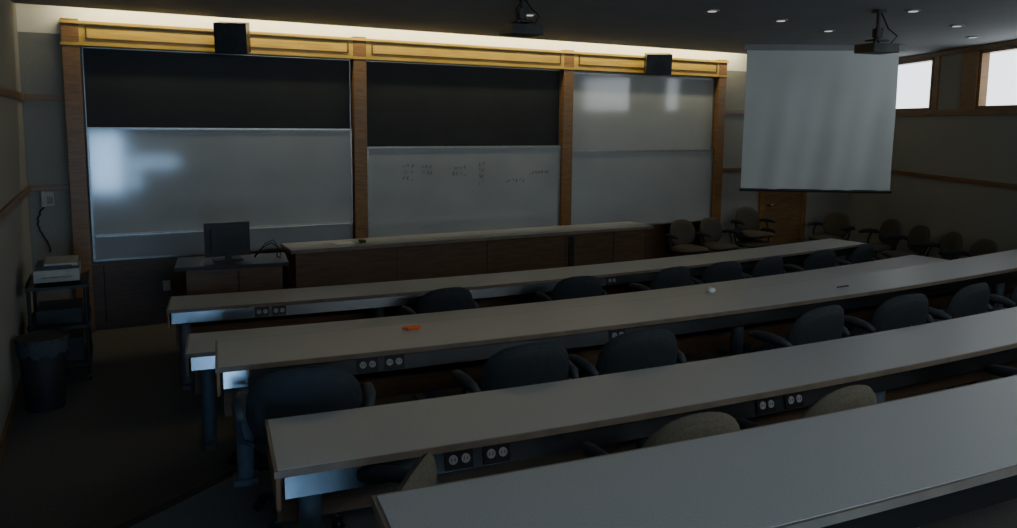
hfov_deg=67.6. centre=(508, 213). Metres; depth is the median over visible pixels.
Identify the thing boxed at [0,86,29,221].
rails
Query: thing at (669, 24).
ceiling
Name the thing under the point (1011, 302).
swivel chair
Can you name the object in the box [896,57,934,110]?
window
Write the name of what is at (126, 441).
floor
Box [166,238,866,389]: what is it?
desk
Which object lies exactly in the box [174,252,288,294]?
desk
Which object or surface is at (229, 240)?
computer monitor
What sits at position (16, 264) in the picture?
wall
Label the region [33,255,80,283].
printer
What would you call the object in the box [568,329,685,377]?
swivel chair
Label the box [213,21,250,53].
wall speaker
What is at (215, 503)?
floor
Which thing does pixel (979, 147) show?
wall
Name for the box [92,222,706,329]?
wainscot
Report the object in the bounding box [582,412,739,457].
swivel chair
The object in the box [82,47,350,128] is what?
chalkboard
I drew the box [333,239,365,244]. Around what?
papers
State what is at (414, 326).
marker
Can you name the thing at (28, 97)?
trim
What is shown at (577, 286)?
swivel chair
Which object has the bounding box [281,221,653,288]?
desk
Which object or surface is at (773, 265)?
swivel chair
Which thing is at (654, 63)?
wall speaker
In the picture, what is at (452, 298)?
swivel chair
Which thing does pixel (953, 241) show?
swivel chair
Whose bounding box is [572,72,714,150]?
whiteboard
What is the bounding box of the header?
[59,19,728,76]
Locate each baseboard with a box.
[0,376,22,467]
[873,255,1007,307]
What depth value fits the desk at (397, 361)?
5.22 m
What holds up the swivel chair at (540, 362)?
on the floor at (215, 503)
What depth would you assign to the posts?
9.72 m
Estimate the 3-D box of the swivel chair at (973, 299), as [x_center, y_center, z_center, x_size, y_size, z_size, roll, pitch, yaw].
[3.538,0.962,6.229,0.727,0.887,0.605,-4,8,-32]
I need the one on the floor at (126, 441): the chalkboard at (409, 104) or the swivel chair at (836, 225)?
the swivel chair at (836, 225)
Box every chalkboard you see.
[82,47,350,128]
[366,61,560,146]
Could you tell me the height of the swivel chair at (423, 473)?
0.923 m
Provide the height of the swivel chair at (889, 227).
0.932 m
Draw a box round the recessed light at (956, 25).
[949,24,964,26]
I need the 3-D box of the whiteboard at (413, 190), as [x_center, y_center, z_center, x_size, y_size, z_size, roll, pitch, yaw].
[-0.532,-0.324,10.612,2.950,1.220,0.068,-3,8,-28]
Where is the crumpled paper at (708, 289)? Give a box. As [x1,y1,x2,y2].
[706,287,715,292]
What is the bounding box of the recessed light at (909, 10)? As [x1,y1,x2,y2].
[905,9,921,11]
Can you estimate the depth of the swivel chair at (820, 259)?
9.31 m
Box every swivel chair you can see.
[216,373,267,467]
[231,367,375,527]
[357,452,439,490]
[400,287,478,314]
[452,342,578,393]
[535,276,606,301]
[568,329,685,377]
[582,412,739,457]
[629,266,694,290]
[664,219,711,254]
[690,261,746,284]
[695,217,738,251]
[730,206,774,240]
[733,225,775,247]
[734,385,876,429]
[743,256,785,277]
[748,305,849,352]
[783,249,837,272]
[807,211,854,240]
[835,244,875,265]
[841,293,934,337]
[858,219,900,259]
[881,225,929,257]
[916,232,964,259]
[926,283,992,388]
[943,239,996,258]
[983,365,1016,376]
[986,284,1016,311]
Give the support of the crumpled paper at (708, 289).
on the desk at (397, 361)
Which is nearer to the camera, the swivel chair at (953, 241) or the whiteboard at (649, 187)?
the swivel chair at (953, 241)
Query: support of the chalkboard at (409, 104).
attached to the wall at (38, 26)
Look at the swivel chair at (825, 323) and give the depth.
5.12 m
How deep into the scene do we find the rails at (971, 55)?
10.95 m
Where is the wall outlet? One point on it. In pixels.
(166, 284)
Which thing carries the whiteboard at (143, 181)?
attached to the wall at (38, 26)
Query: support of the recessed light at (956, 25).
in the ceiling
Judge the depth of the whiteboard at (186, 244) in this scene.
9.00 m
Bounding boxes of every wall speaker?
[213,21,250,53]
[644,53,672,74]
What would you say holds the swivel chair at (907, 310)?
on the floor at (215, 503)
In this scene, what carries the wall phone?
attached to the wall at (38, 26)
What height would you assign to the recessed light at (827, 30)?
0.016 m
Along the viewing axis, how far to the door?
13.67 m
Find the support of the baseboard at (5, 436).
attached to the wall at (16, 264)
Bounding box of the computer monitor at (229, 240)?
[204,221,249,261]
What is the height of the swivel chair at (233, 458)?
0.887 m
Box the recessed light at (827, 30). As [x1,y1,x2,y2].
[822,29,834,31]
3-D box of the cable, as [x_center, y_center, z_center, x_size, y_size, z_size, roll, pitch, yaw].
[-2.523,0.373,8.010,0.302,0.172,0.176,1,7,1]
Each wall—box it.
[0,0,33,437]
[16,3,848,306]
[846,45,1016,297]
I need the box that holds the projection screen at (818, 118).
[739,44,904,192]
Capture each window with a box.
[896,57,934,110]
[976,45,1016,108]
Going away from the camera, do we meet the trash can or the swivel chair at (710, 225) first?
the trash can
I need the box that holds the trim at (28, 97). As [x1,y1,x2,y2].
[24,94,743,191]
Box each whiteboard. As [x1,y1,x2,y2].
[86,127,352,237]
[92,223,351,261]
[367,146,560,237]
[571,149,713,224]
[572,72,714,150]
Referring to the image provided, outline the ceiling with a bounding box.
[11,0,1016,56]
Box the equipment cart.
[24,270,92,379]
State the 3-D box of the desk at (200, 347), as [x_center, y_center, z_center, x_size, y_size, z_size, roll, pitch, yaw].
[1.573,1.153,7.573,8.861,0.750,0.822,-3,8,-27]
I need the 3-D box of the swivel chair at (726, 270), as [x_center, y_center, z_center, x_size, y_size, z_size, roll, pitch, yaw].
[2.336,0.948,8.782,0.727,0.887,0.605,-2,7,-23]
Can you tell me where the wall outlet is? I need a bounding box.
[163,280,170,290]
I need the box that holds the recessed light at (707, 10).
[705,9,719,11]
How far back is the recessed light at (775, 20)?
8.30 m
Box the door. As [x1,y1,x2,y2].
[757,191,806,245]
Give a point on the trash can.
(42, 355)
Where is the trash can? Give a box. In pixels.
[14,330,69,412]
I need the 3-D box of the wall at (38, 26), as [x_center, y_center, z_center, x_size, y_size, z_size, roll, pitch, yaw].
[0.600,-0.942,11.333,13.260,4.000,0.154,-3,8,-28]
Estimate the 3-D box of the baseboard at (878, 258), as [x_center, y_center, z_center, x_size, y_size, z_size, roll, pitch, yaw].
[6.673,1.399,8.622,0.019,0.120,11.980,0,7,-2]
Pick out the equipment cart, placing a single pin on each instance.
(68, 315)
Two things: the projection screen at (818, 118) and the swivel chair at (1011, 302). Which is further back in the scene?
the projection screen at (818, 118)
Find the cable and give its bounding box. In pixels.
[254,239,281,257]
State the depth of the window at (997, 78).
10.45 m
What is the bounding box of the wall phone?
[37,191,53,252]
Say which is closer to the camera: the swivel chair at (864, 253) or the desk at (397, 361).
the desk at (397, 361)
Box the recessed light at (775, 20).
[774,19,787,21]
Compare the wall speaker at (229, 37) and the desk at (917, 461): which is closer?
the desk at (917, 461)
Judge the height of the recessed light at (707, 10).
0.016 m
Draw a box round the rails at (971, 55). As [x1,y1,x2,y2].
[891,39,1016,189]
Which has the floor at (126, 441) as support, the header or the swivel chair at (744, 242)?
the swivel chair at (744, 242)
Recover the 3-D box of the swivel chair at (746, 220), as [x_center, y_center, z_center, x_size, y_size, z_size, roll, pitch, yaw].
[4.075,0.352,12.579,0.727,0.887,0.605,-2,7,-24]
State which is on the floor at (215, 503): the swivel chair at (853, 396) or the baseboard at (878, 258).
the swivel chair at (853, 396)
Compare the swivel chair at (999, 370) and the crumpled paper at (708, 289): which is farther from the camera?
the crumpled paper at (708, 289)
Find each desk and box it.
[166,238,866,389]
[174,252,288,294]
[185,255,947,450]
[215,249,1016,487]
[265,307,1016,527]
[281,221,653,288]
[371,375,1016,527]
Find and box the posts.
[60,18,726,332]
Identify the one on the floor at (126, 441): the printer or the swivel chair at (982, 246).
the swivel chair at (982, 246)
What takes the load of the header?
attached to the wall at (38, 26)
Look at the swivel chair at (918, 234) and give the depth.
11.46 m
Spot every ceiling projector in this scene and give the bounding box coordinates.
[499,0,542,37]
[854,9,899,54]
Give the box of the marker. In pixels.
[402,325,420,329]
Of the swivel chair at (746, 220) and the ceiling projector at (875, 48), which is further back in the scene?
the swivel chair at (746, 220)
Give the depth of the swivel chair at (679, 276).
8.10 m
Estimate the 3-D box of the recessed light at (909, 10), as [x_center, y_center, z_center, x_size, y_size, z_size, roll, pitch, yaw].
[4.021,-2.008,7.550,0.150,0.016,0.150,1,7,0]
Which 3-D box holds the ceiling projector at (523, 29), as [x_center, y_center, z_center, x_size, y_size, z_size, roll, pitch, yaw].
[0.112,-1.815,6.998,0.320,0.349,0.304,-3,8,-28]
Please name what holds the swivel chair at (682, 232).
on the floor at (126, 441)
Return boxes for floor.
[0,255,991,527]
[114,375,1016,527]
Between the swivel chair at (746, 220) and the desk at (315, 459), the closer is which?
the desk at (315, 459)
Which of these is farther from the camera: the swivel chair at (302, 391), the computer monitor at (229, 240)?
the computer monitor at (229, 240)

